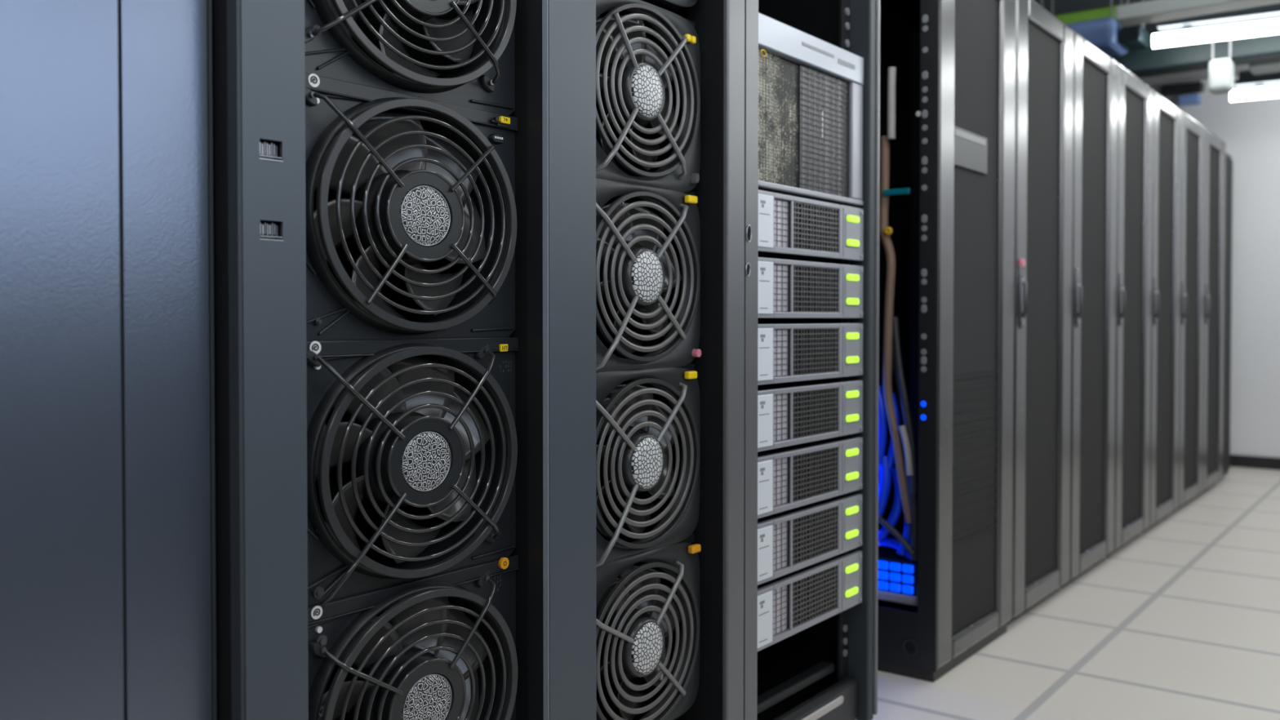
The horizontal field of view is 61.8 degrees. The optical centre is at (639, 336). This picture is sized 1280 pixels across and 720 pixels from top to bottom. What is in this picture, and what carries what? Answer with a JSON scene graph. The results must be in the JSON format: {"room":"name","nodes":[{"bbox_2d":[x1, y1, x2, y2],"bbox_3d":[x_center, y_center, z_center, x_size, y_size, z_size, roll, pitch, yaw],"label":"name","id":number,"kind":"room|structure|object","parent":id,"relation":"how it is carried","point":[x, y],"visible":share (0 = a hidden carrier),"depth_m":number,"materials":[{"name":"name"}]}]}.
{"room":"server room","nodes":[
{"label":"server room","id":0,"kind":"room"},
{"bbox_2d":[872,466,1279,719],"bbox_3d":[1.485,0.936,2.104,4.650,0.050,10.320,1,1,37],"label":"floor","id":1,"kind":"structure","parent":0,"point":[1181,621],"depth_m":3.13,"materials":[{"name":"white tile"}]},
{"bbox_2d":[0,0,217,719],"bbox_3d":[-1.074,-0.073,1.209,0.957,1.940,0.712,1,1,37],"label":"tall cabinet","id":2,"kind":"object","parent":1,"relation":"on","point":[108,598],"visible":1,"depth_m":1.10,"materials":[{"name":"grey metal"}]},
{"bbox_2d":[211,0,596,719],"bbox_3d":[-0.651,-0.067,1.724,1.001,1.970,0.614,1,1,37],"label":"tall cabinet","id":3,"kind":"object","parent":1,"relation":"on","point":[259,72],"visible":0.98,"depth_m":1.25,"materials":[{"name":"black metal"}]},
{"bbox_2d":[304,0,516,115],"bbox_3d":[-0.318,-0.492,1.448,0.092,0.330,0.411,1,1,37],"label":"fan","id":4,"kind":"object","parent":3,"relation":"attached to","point":[481,41],"visible":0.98,"depth_m":1.45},
{"bbox_2d":[305,72,518,340],"bbox_3d":[-0.318,-0.162,1.454,0.092,0.330,0.411,1,1,37],"label":"fan","id":5,"kind":"object","parent":3,"relation":"in","point":[417,194],"visible":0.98,"depth_m":1.43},
{"bbox_2d":[306,336,519,605],"bbox_3d":[-0.318,0.168,1.459,0.092,0.330,0.411,1,1,37],"label":"fan","id":6,"kind":"object","parent":3,"relation":"attached to","point":[437,433],"visible":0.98,"depth_m":1.44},
{"bbox_2d":[307,555,519,719],"bbox_3d":[-0.318,0.496,1.465,0.092,0.332,0.411,1,1,37],"label":"fan","id":7,"kind":"object","parent":3,"relation":"attached to","point":[427,656],"visible":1,"depth_m":1.46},
{"bbox_2d":[313,608,320,616],"bbox_3d":[-0.402,0.343,1.331,0.002,0.009,0.010,1,1,37],"label":"print","id":8,"kind":"object","parent":7,"relation":"on","point":[317,611],"depth_m":1.33,"materials":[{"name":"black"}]},
{"bbox_2d":[595,0,744,719],"bbox_3d":[-0.331,-0.074,2.141,1.000,1.970,0.434,1,1,37],"label":"tall cabinet","id":9,"kind":"object","parent":1,"relation":"on","point":[719,24],"visible":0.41,"depth_m":1.99,"materials":[{"name":"black metal"}]},
{"bbox_2d":[595,363,700,567],"bbox_3d":[-0.010,0.215,1.860,0.082,0.324,0.369,1,1,37],"label":"fan","id":10,"kind":"object","parent":9,"relation":"in","point":[636,434],"visible":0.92,"depth_m":1.85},
{"bbox_2d":[595,0,700,191],"bbox_3d":[-0.010,-0.421,1.849,0.082,0.324,0.369,1,1,37],"label":"fan","id":11,"kind":"object","parent":9,"relation":"in","point":[633,74],"visible":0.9,"depth_m":1.84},
{"bbox_2d":[595,533,701,719],"bbox_3d":[-0.010,0.534,1.866,0.082,0.324,0.369,1,1,37],"label":"fan","id":12,"kind":"object","parent":9,"relation":"in","point":[639,614],"visible":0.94,"depth_m":1.87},
{"bbox_2d":[595,177,701,372],"bbox_3d":[-0.010,-0.105,1.855,0.082,0.324,0.369,1,1,37],"label":"fan","id":13,"kind":"object","parent":9,"relation":"in","point":[636,268],"visible":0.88,"depth_m":1.84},
{"bbox_2d":[646,0,697,9],"bbox_3d":[-0.010,-0.757,1.843,0.082,0.324,0.369,1,1,37],"label":"fan","id":14,"kind":"object","parent":9,"relation":"attached to","point":[671,4],"visible":1,"depth_m":1.93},
{"bbox_2d":[743,0,879,719],"bbox_3d":[-0.022,-0.081,2.541,1.004,1.970,0.576,1,1,37],"label":"rack","id":15,"kind":"object","parent":1,"relation":"on","point":[827,669],"visible":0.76,"depth_m":2.44,"materials":[{"name":"grey metal"}]},
{"bbox_2d":[757,550,862,651],"bbox_3d":[0.120,0.548,2.441,0.628,0.118,0.478,1,1,37],"label":"server","id":16,"kind":"object","parent":15,"relation":"in","point":[788,604],"visible":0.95,"depth_m":2.25,"materials":[{"name":"grey metal"}]},
{"bbox_2d":[758,600,768,643],"bbox_3d":[0.242,0.556,2.093,0.001,0.080,0.038,1,1,37],"label":"print","id":17,"kind":"object","parent":16,"relation":"attached to","point":[763,605],"depth_m":2.09,"materials":[{"name":"grey"}]},
{"bbox_2d":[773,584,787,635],"bbox_3d":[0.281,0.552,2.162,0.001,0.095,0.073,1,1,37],"label":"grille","id":18,"kind":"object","parent":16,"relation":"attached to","point":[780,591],"depth_m":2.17,"materials":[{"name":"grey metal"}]},
{"bbox_2d":[773,582,792,635],"bbox_3d":[0.285,0.552,2.164,0.011,0.096,0.077,1,1,37],"label":"grille","id":19,"kind":"object","parent":16,"relation":"attached to","point":[782,592],"depth_m":2.18,"materials":[{"name":"grey metal"}]},
{"bbox_2d":[792,564,837,628],"bbox_3d":[0.372,0.550,2.275,0.003,0.096,0.205,1,1,37],"label":"grille","id":20,"kind":"object","parent":16,"relation":"attached to","point":[815,588],"depth_m":2.27,"materials":[{"name":"grey metal"}]},
{"bbox_2d":[845,586,858,597],"bbox_3d":[0.475,0.571,2.393,0.005,0.015,0.058,1,1,37],"label":"light","id":21,"kind":"object","parent":16,"relation":"attached to","point":[851,592],"depth_m":2.39,"materials":[{"name":"green"}]},
{"bbox_2d":[845,563,858,573],"bbox_3d":[0.475,0.518,2.392,0.005,0.015,0.058,1,1,37],"label":"light","id":22,"kind":"object","parent":16,"relation":"attached to","point":[851,568],"depth_m":2.39,"materials":[{"name":"green"}]},
{"bbox_2d":[757,493,862,585],"bbox_3d":[0.120,0.418,2.439,0.628,0.118,0.478,1,1,37],"label":"server","id":23,"kind":"object","parent":15,"relation":"in","point":[790,540],"visible":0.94,"depth_m":2.25,"materials":[{"name":"grey metal"}]},
{"bbox_2d":[759,533,768,576],"bbox_3d":[0.242,0.426,2.091,0.001,0.080,0.038,1,1,37],"label":"print","id":24,"kind":"object","parent":23,"relation":"attached to","point":[763,538],"depth_m":2.09,"materials":[{"name":"grey"}]},
{"bbox_2d":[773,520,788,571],"bbox_3d":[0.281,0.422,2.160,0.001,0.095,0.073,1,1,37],"label":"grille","id":25,"kind":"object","parent":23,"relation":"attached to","point":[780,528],"depth_m":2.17,"materials":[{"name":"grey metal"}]},
{"bbox_2d":[773,519,792,570],"bbox_3d":[0.285,0.422,2.162,0.011,0.096,0.077,1,1,37],"label":"grille","id":26,"kind":"object","parent":23,"relation":"attached to","point":[782,528],"depth_m":2.17,"materials":[{"name":"grey metal"}]},
{"bbox_2d":[792,506,837,565],"bbox_3d":[0.372,0.420,2.273,0.003,0.096,0.205,1,1,37],"label":"grille","id":27,"kind":"object","parent":23,"relation":"attached to","point":[815,528],"depth_m":2.27,"materials":[{"name":"grey metal"}]},
{"bbox_2d":[845,528,858,538],"bbox_3d":[0.475,0.441,2.390,0.005,0.015,0.058,1,1,37],"label":"light","id":28,"kind":"object","parent":23,"relation":"attached to","point":[850,533],"depth_m":2.39,"materials":[{"name":"green"}]},
{"bbox_2d":[845,506,858,515],"bbox_3d":[0.475,0.388,2.389,0.005,0.015,0.058,1,1,37],"label":"light","id":29,"kind":"object","parent":23,"relation":"attached to","point":[850,510],"depth_m":2.39,"materials":[{"name":"green"}]},
{"bbox_2d":[757,436,862,518],"bbox_3d":[0.120,0.288,2.437,0.628,0.118,0.478,1,1,37],"label":"server","id":30,"kind":"object","parent":15,"relation":"in","point":[794,476],"visible":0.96,"depth_m":2.25,"materials":[{"name":"grey metal"}]},
{"bbox_2d":[759,467,768,509],"bbox_3d":[0.242,0.296,2.088,0.001,0.080,0.038,1,1,37],"label":"print","id":31,"kind":"object","parent":30,"relation":"attached to","point":[763,472],"depth_m":2.09,"materials":[{"name":"grey paper"}]},
{"bbox_2d":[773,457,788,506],"bbox_3d":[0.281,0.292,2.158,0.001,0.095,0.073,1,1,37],"label":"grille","id":32,"kind":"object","parent":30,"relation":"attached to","point":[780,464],"depth_m":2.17,"materials":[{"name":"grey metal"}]},
{"bbox_2d":[773,456,792,506],"bbox_3d":[0.285,0.292,2.160,0.011,0.096,0.077,1,1,37],"label":"grille","id":33,"kind":"object","parent":30,"relation":"attached to","point":[783,465],"depth_m":2.17,"materials":[{"name":"grey metal"}]},
{"bbox_2d":[792,446,837,502],"bbox_3d":[0.372,0.290,2.271,0.003,0.096,0.205,1,1,37],"label":"grille","id":34,"kind":"object","parent":30,"relation":"attached to","point":[815,468],"depth_m":2.27,"materials":[{"name":"grey metal"}]},
{"bbox_2d":[845,471,858,480],"bbox_3d":[0.475,0.311,2.388,0.005,0.015,0.058,1,1,37],"label":"light","id":35,"kind":"object","parent":30,"relation":"attached to","point":[850,476],"depth_m":2.38,"materials":[{"name":"green"}]},
{"bbox_2d":[845,448,858,457],"bbox_3d":[0.475,0.258,2.387,0.005,0.015,0.058,1,1,37],"label":"light","id":36,"kind":"object","parent":30,"relation":"attached to","point":[850,452],"depth_m":2.38,"materials":[{"name":"green"}]},
{"bbox_2d":[757,380,862,452],"bbox_3d":[0.120,0.159,2.435,0.628,0.118,0.478,1,1,37],"label":"server","id":37,"kind":"object","parent":15,"relation":"in","point":[795,412],"visible":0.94,"depth_m":2.25,"materials":[{"name":"grey metal"}]},
{"bbox_2d":[759,400,768,443],"bbox_3d":[0.242,0.166,2.086,0.001,0.080,0.038,1,1,37],"label":"print","id":38,"kind":"object","parent":37,"relation":"attached to","point":[763,405],"depth_m":2.09,"materials":[{"name":"grey paper"}]},
{"bbox_2d":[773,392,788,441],"bbox_3d":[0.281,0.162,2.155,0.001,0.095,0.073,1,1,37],"label":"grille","id":39,"kind":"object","parent":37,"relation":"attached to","point":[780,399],"depth_m":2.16,"materials":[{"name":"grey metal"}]},
{"bbox_2d":[773,392,793,440],"bbox_3d":[0.285,0.162,2.157,0.011,0.096,0.077,1,1,37],"label":"grille","id":40,"kind":"object","parent":37,"relation":"attached to","point":[783,402],"depth_m":2.17,"materials":[{"name":"grey metal"}]},
{"bbox_2d":[792,387,838,439],"bbox_3d":[0.372,0.160,2.268,0.003,0.096,0.205,1,1,37],"label":"grille","id":41,"kind":"object","parent":37,"relation":"attached to","point":[815,410],"depth_m":2.27,"materials":[{"name":"grey metal"}]},
{"bbox_2d":[845,413,858,422],"bbox_3d":[0.475,0.181,2.386,0.005,0.015,0.058,1,1,37],"label":"light","id":42,"kind":"object","parent":37,"relation":"attached to","point":[849,417],"depth_m":2.38,"materials":[{"name":"green"}]},
{"bbox_2d":[845,390,859,398],"bbox_3d":[0.475,0.128,2.385,0.005,0.015,0.058,1,1,37],"label":"light","id":43,"kind":"object","parent":37,"relation":"attached to","point":[849,393],"depth_m":2.38,"materials":[{"name":"green"}]},
{"bbox_2d":[757,323,862,385],"bbox_3d":[0.120,0.029,2.432,0.628,0.118,0.478,1,1,37],"label":"server","id":44,"kind":"object","parent":15,"relation":"in","point":[787,353],"visible":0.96,"depth_m":2.25,"materials":[{"name":"grey metal"}]},
{"bbox_2d":[759,334,769,375],"bbox_3d":[0.242,0.036,2.084,0.001,0.080,0.038,1,1,37],"label":"print","id":45,"kind":"object","parent":44,"relation":"attached to","point":[764,340],"depth_m":2.08,"materials":[{"name":"grey paper"}]},
{"bbox_2d":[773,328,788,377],"bbox_3d":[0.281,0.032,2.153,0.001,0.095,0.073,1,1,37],"label":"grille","id":46,"kind":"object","parent":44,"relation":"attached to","point":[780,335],"depth_m":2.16,"materials":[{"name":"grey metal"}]},
{"bbox_2d":[773,328,793,376],"bbox_3d":[0.285,0.032,2.155,0.011,0.096,0.077,1,1,37],"label":"grille","id":47,"kind":"object","parent":44,"relation":"attached to","point":[783,338],"depth_m":2.17,"materials":[{"name":"grey metal"}]},
{"bbox_2d":[793,328,838,375],"bbox_3d":[0.372,0.030,2.266,0.003,0.096,0.205,1,1,37],"label":"grille","id":48,"kind":"object","parent":44,"relation":"attached to","point":[815,350],"depth_m":2.27,"materials":[{"name":"grey metal"}]},
{"bbox_2d":[846,355,859,363],"bbox_3d":[0.475,0.051,2.384,0.005,0.015,0.058,1,1,37],"label":"light","id":49,"kind":"object","parent":44,"relation":"attached to","point":[850,359],"depth_m":2.38,"materials":[{"name":"green"}]},
{"bbox_2d":[846,332,859,339],"bbox_3d":[0.475,-0.002,2.383,0.005,0.015,0.058,1,1,37],"label":"light","id":50,"kind":"object","parent":44,"relation":"attached to","point":[850,335],"depth_m":2.38,"materials":[{"name":"green"}]},
{"bbox_2d":[757,257,863,318],"bbox_3d":[0.120,-0.101,2.430,0.628,0.118,0.478,1,1,37],"label":"server","id":51,"kind":"object","parent":15,"relation":"in","point":[787,288],"visible":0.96,"depth_m":2.24,"materials":[{"name":"grey metal"}]},
{"bbox_2d":[759,267,769,308],"bbox_3d":[0.242,-0.094,2.082,0.001,0.080,0.038,1,1,37],"label":"print","id":52,"kind":"object","parent":51,"relation":"attached to","point":[764,273],"depth_m":2.08,"materials":[{"name":"grey paper"}]},
{"bbox_2d":[773,263,788,311],"bbox_3d":[0.281,-0.098,2.151,0.001,0.095,0.073,1,1,37],"label":"grille","id":53,"kind":"object","parent":51,"relation":"attached to","point":[780,270],"depth_m":2.16,"materials":[{"name":"grey metal"}]},
{"bbox_2d":[793,265,838,312],"bbox_3d":[0.372,-0.100,2.264,0.003,0.096,0.205,1,1,37],"label":"grille","id":54,"kind":"object","parent":51,"relation":"attached to","point":[815,287],"depth_m":2.27,"materials":[{"name":"grey metal"}]},
{"bbox_2d":[846,297,859,304],"bbox_3d":[0.475,-0.079,2.381,0.005,0.015,0.058,1,1,37],"label":"light","id":55,"kind":"object","parent":51,"relation":"attached to","point":[849,300],"depth_m":2.38,"materials":[{"name":"green plastic"}]},
{"bbox_2d":[846,274,859,280],"bbox_3d":[0.475,-0.132,2.380,0.005,0.015,0.058,1,1,37],"label":"light","id":56,"kind":"object","parent":51,"relation":"attached to","point":[849,277],"depth_m":2.37,"materials":[{"name":"green"}]},
{"bbox_2d":[758,190,863,261],"bbox_3d":[0.120,-0.231,2.428,0.628,0.118,0.478,1,1,37],"label":"server","id":57,"kind":"object","parent":15,"relation":"in","point":[793,228],"visible":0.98,"depth_m":2.24,"materials":[{"name":"silver metal"}]},
{"bbox_2d":[759,200,769,242],"bbox_3d":[0.242,-0.224,2.079,0.001,0.080,0.038,1,1,37],"label":"print","id":58,"kind":"object","parent":57,"relation":"attached to","point":[764,205],"depth_m":2.08,"materials":[{"name":"grey paper"}]},
{"bbox_2d":[773,198,789,247],"bbox_3d":[0.281,-0.228,2.148,0.001,0.095,0.073,1,1,37],"label":"grille","id":59,"kind":"object","parent":57,"relation":"attached to","point":[781,206],"depth_m":2.16,"materials":[{"name":"grey metal"}]},
{"bbox_2d":[793,201,838,253],"bbox_3d":[0.372,-0.230,2.261,0.003,0.096,0.205,1,1,37],"label":"grille","id":60,"kind":"object","parent":57,"relation":"attached to","point":[815,224],"depth_m":2.26,"materials":[{"name":"grey metal"}]},
{"bbox_2d":[846,239,859,246],"bbox_3d":[0.475,-0.209,2.379,0.005,0.015,0.058,1,1,37],"label":"light","id":61,"kind":"object","parent":57,"relation":"attached to","point":[850,242],"depth_m":2.37,"materials":[{"name":"green"}]},
{"bbox_2d":[846,214,859,222],"bbox_3d":[0.475,-0.262,2.378,0.005,0.015,0.058,1,1,37],"label":"light","id":62,"kind":"object","parent":57,"relation":"attached to","point":[850,218],"depth_m":2.37,"materials":[{"name":"green"}]},
{"bbox_2d":[758,12,863,206],"bbox_3d":[0.118,-0.465,2.425,0.623,0.335,0.478,1,1,37],"label":"server","id":63,"kind":"object","parent":15,"relation":"in","point":[811,87],"visible":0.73,"depth_m":2.24,"materials":[{"name":"silver metal"}]},
{"bbox_2d":[802,41,854,70],"bbox_3d":[0.406,-0.600,2.291,0.001,0.014,0.240,1,1,37],"label":"print","id":64,"kind":"object","parent":63,"relation":"attached to","point":[820,52],"depth_m":2.29,"materials":[{"name":"grey metal"}]},
{"bbox_2d":[877,0,1015,682],"bbox_3d":[0.551,-0.082,3.291,1.000,1.945,0.599,1,1,37],"label":"rack","id":65,"kind":"object","parent":1,"relation":"on","point":[952,237],"visible":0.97,"depth_m":2.99,"materials":[{"name":"black metal"}]},
{"bbox_2d":[878,385,886,465],"bbox_3d":[0.655,0.241,2.924,0.045,0.217,0.038,1,1,37],"label":"cable","id":66,"kind":"object","parent":65,"relation":"attached to","point":[882,411],"visible":0.57,"depth_m":2.90,"materials":[{"name":"blue plastic"}]},
{"bbox_2d":[878,456,891,516],"bbox_3d":[0.650,0.424,2.918,0.069,0.201,0.045,0,1,3],"label":"cable","id":67,"kind":"object","parent":65,"relation":"in","point":[885,474],"visible":0.63,"depth_m":2.90,"materials":[{"name":"blue plastic"}]},
{"bbox_2d":[878,466,902,542],"bbox_3d":[0.676,0.460,2.916,0.087,0.214,0.040,0,1,22],"label":"cable","id":68,"kind":"object","parent":65,"relation":"attached to","point":[895,513],"visible":0.72,"depth_m":2.90,"materials":[{"name":"blue plastic"}]},
{"bbox_2d":[887,66,896,139],"bbox_3d":[0.676,-0.627,2.874,0.023,0.190,0.021,1,1,37],"label":"cable","id":69,"kind":"object","parent":65,"relation":"in","point":[891,75],"visible":1,"depth_m":2.87,"materials":[{"name":"grey plastic"}]},
{"bbox_2d":[886,392,899,469],"bbox_3d":[0.688,0.257,2.912,0.045,0.207,0.034,1,1,37],"label":"cable","id":70,"kind":"object","parent":65,"relation":"attached to","point":[891,459],"visible":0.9,"depth_m":2.90,"materials":[{"name":"blue plastic"}]},
{"bbox_2d":[879,135,911,523],"bbox_3d":[0.692,-0.022,2.885,0.105,1.044,0.044,1,1,37],"label":"cable","id":71,"kind":"object","parent":65,"relation":"hanging from","point":[885,142],"visible":0.98,"depth_m":2.88,"materials":[{"name":"brown plastic"}]},
{"bbox_2d":[884,226,893,235],"bbox_3d":[0.668,-0.284,2.878,0.026,0.023,0.012,1,1,37],"label":"clip","id":72,"kind":"object","parent":71,"relation":"attached to","point":[888,230],"visible":1,"depth_m":2.87,"materials":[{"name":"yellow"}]},
{"bbox_2d":[883,187,910,195],"bbox_3d":[0.686,-0.387,2.858,0.075,0.016,0.010,1,1,37],"label":"strap","id":73,"kind":"object","parent":65,"relation":"attached to","point":[906,190],"visible":1,"depth_m":2.85,"materials":[{"name":"teal plastic"}]},
{"bbox_2d":[878,515,915,555],"bbox_3d":[0.678,0.527,2.883,0.140,0.112,0.022,1,1,42],"label":"cable","id":74,"kind":"object","parent":65,"relation":"in","point":[882,521],"visible":0.77,"depth_m":2.86,"materials":[{"name":"grey plastic"}]},
{"bbox_2d":[877,550,917,605],"bbox_3d":[0.711,0.661,2.932,0.167,0.115,0.100,1,1,37],"label":"panel","id":75,"kind":"object","parent":65,"relation":"in","point":[897,575],"visible":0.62,"depth_m":2.89,"materials":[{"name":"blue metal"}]},
{"bbox_2d":[877,581,913,594],"bbox_3d":[0.676,0.678,2.905,0.139,0.022,0.010,1,1,37],"label":"light","id":76,"kind":"object","parent":75,"relation":"on","point":[884,587],"depth_m":2.89,"materials":[{"name":"blue plastic"}]},
{"bbox_2d":[879,537,912,561],"bbox_3d":[0.697,0.578,2.917,0.125,0.058,0.025,1,1,37],"label":"cable","id":77,"kind":"object","parent":75,"relation":"attached to","point":[887,541],"visible":0.59,"depth_m":2.91,"materials":[{"name":"blue plastic"}]},
{"bbox_2d":[878,560,913,573],"bbox_3d":[0.676,0.622,2.904,0.139,0.022,0.010,1,1,37],"label":"light","id":78,"kind":"object","parent":75,"relation":"on","point":[885,566],"depth_m":2.89,"materials":[{"name":"blue plastic"}]},
{"bbox_2d":[878,570,913,583],"bbox_3d":[0.676,0.650,2.905,0.139,0.022,0.010,1,1,37],"label":"light","id":79,"kind":"object","parent":75,"relation":"on","point":[884,576],"depth_m":2.89,"materials":[{"name":"blue plastic"}]},
{"bbox_2d":[877,590,917,605],"bbox_3d":[0.680,0.706,2.902,0.151,0.025,0.009,1,1,37],"label":"shelf","id":80,"kind":"object","parent":75,"relation":"attached to","point":[904,597],"depth_m":2.88,"materials":[{"name":"grey metal"}]},
{"bbox_2d":[896,520,910,555],"bbox_3d":[0.718,0.513,2.893,0.046,0.158,0.034,1,1,37],"label":"cable","id":81,"kind":"object","parent":75,"relation":"attached to","point":[901,550],"visible":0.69,"depth_m":2.88,"materials":[{"name":"blue plastic"}]},
{"bbox_2d":[892,335,918,560],"bbox_3d":[0.708,0.297,2.894,0.038,0.604,0.110,-1,1,-38],"label":"cable","id":82,"kind":"object","parent":75,"relation":"attached to","point":[913,499],"visible":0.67,"depth_m":2.86,"materials":[{"name":"grey plastic"}]},
{"bbox_2d":[893,316,917,493],"bbox_3d":[0.707,0.182,2.873,0.026,0.472,0.085,-1,1,-35],"label":"cable","id":83,"kind":"object","parent":65,"relation":"attached to","point":[896,342],"visible":1,"depth_m":2.86,"materials":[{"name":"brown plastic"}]},
{"bbox_2d":[898,425,913,475],"bbox_3d":[0.709,0.303,2.852,0.041,0.133,0.017,1,1,37],"label":"cable","id":84,"kind":"object","parent":65,"relation":"attached to","point":[903,430],"visible":1,"depth_m":2.84,"materials":[{"name":"grey plastic"}]},
{"bbox_2d":[1006,0,1073,625],"bbox_3d":[0.926,-0.090,3.763,1.021,1.945,0.594,1,1,37],"label":"rack","id":85,"kind":"object","parent":1,"relation":"on","point":[1042,352],"visible":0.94,"depth_m":3.47,"materials":[{"name":"black metal"}]},
{"bbox_2d":[1058,31,1117,587],"bbox_3d":[1.292,-0.099,4.239,1.021,1.945,0.594,1,1,37],"label":"rack","id":86,"kind":"object","parent":1,"relation":"on","point":[1095,73],"visible":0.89,"depth_m":3.96,"materials":[{"name":"black metal"}]},
{"bbox_2d":[1104,63,1153,557],"bbox_3d":[1.657,-0.107,4.715,1.021,1.945,0.594,1,1,37],"label":"rack","id":87,"kind":"object","parent":1,"relation":"on","point":[1135,97],"visible":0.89,"depth_m":4.44,"materials":[{"name":"black metal"}]},
{"bbox_2d":[1141,89,1182,533],"bbox_3d":[2.022,-0.115,5.191,1.021,1.945,0.594,1,1,37],"label":"rack","id":88,"kind":"object","parent":1,"relation":"on","point":[1166,117],"visible":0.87,"depth_m":4.92,"materials":[{"name":"black metal"}]},
{"bbox_2d":[1170,111,1205,513],"bbox_3d":[2.387,-0.123,5.667,1.021,1.945,0.594,1,1,37],"label":"rack","id":89,"kind":"object","parent":1,"relation":"on","point":[1193,133],"visible":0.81,"depth_m":5.41,"materials":[{"name":"black metal"}]},
{"bbox_2d":[1194,128,1225,497],"bbox_3d":[2.752,-0.132,6.143,1.021,1.945,0.594,1,1,37],"label":"rack","id":90,"kind":"object","parent":1,"relation":"on","point":[1215,166],"visible":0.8,"depth_m":5.89,"materials":[{"name":"black metal"}]},
{"bbox_2d":[1222,151,1232,476],"bbox_3d":[3.044,-0.121,6.509,0.938,1.910,0.327,1,1,37],"label":"tall cabinet","id":91,"kind":"object","parent":1,"relation":"on","point":[1228,162],"visible":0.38,"depth_m":6.24,"materials":[{"name":"black metal"}]},
{"bbox_2d":[1033,0,1279,38],"bbox_3d":[1.485,-1.833,2.055,4.650,0.050,10.320,1,1,37],"label":"ceiling","id":92,"kind":"structure","parent":0,"point":[1060,6],"depth_m":6.11,"materials":[{"name":"grey"}]},
{"bbox_2d":[1040,0,1128,57],"bbox_3d":[2.085,-1.601,5.116,0.420,0.520,0.300,1,1,37],"label":"air duct","id":93,"kind":"object","parent":92,"relation":"hanging from","point":[1104,33],"visible":0.38,"depth_m":4.93,"materials":[{"name":"blue metal"}]},
{"bbox_2d":[1051,0,1126,24],"bbox_3d":[2.162,-1.683,5.182,0.420,0.360,0.100,1,1,37],"label":"pipe","id":94,"kind":"object","parent":92,"relation":"hanging from","point":[1104,12],"visible":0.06,"depth_m":5.13,"materials":[{"name":"green metal"}]},
{"bbox_2d":[1120,0,1150,50],"bbox_3d":[2.295,-1.604,4.955,0.090,0.510,0.200,1,1,37],"label":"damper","id":95,"kind":"object","parent":92,"relation":"hanging from","point":[1135,37],"visible":0.99,"depth_m":4.90,"materials":[{"name":"grey metal"}]},
{"bbox_2d":[1160,80,1204,97],"bbox_3d":[3.512,-1.733,6.925,0.240,0.320,0.090,1,1,37],"label":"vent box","id":96,"kind":"object","parent":92,"relation":"hanging from","point":[1197,86],"visible":0.76,"depth_m":6.89,"materials":[{"name":"black metal"}]},
{"bbox_2d":[1138,64,1249,86],"bbox_3d":[4.478,-1.746,5.957,4.550,0.260,0.250,1,1,37],"label":"ceiling beam","id":97,"kind":"structure","parent":92,"relation":"attached to","point":[1197,75],"depth_m":6.74,"materials":[{"name":"grey metal"}]},
{"bbox_2d":[1110,33,1279,78],"bbox_3d":[3.403,-1.567,4.559,4.550,0.570,0.180,1,1,37],"label":"ceiling beam","id":98,"kind":"structure","parent":92,"relation":"attached to","point":[1148,62],"depth_m":5.07,"materials":[{"name":"grey metal"}]},
{"bbox_2d":[1115,0,1279,26],"bbox_3d":[3.272,-1.575,3.607,3.100,0.520,0.150,1,1,37],"label":"cable tray","id":99,"kind":"object","parent":92,"relation":"hanging from","point":[1153,11],"visible":1,"depth_m":4.39,"materials":[{"name":"grey plastic"}]},
{"bbox_2d":[1151,3,1279,48],"bbox_3d":[3.698,-1.567,4.024,3.200,0.551,0.090,1,1,30],"label":"light fixture","id":100,"kind":"object","parent":92,"relation":"hanging from","point":[1188,35],"visible":0.79,"depth_m":4.68,"materials":[{"name":"white plastic"}]},
{"bbox_2d":[1208,22,1234,94],"bbox_3d":[2.638,-1.483,4.851,0.093,0.748,0.110,1,1,37],"label":"junction box","id":101,"kind":"object","parent":92,"relation":"hanging from","point":[1220,71],"visible":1,"depth_m":4.82,"materials":[{"name":"grey plastic"}]},
{"bbox_2d":[1230,18,1279,101],"bbox_3d":[4.707,-1.588,5.216,3.200,0.551,0.090,1,1,30],"label":"light fixture","id":102,"kind":"object","parent":92,"relation":"hanging from","point":[1246,78],"visible":0.91,"depth_m":5.95,"materials":[{"name":"grey plastic"}]},
{"bbox_2d":[1248,60,1279,75],"bbox_3d":[4.037,-1.553,4.319,2.750,0.590,0.150,1,1,37],"label":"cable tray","id":103,"kind":"object","parent":92,"relation":"hanging from","point":[1269,67],"visible":0.53,"depth_m":5.08,"materials":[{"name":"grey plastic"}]},
{"bbox_2d":[1150,75,1279,457],"bbox_3d":[4.642,-0.520,6.192,4.650,2.820,0.050,1,1,37],"label":"wall","id":104,"kind":"structure","parent":0,"point":[1249,129],"depth_m":6.76,"materials":[{"name":"white paint"}]},
{"bbox_2d":[1177,93,1200,106],"bbox_3d":[3.550,-1.530,6.912,0.120,0.055,0.110,1,1,37],"label":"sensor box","id":105,"kind":"object","parent":104,"relation":"attached to","point":[1191,99],"visible":1,"depth_m":6.88,"materials":[{"name":"blue"}]},
{"bbox_2d":[1230,454,1279,470],"bbox_3d":[4.621,0.802,6.188,4.650,0.074,0.018,1,1,37],"label":"baseboard","id":106,"kind":"structure","parent":104,"relation":"attached to","point":[1236,460],"depth_m":6.75,"materials":[{"name":"black"}]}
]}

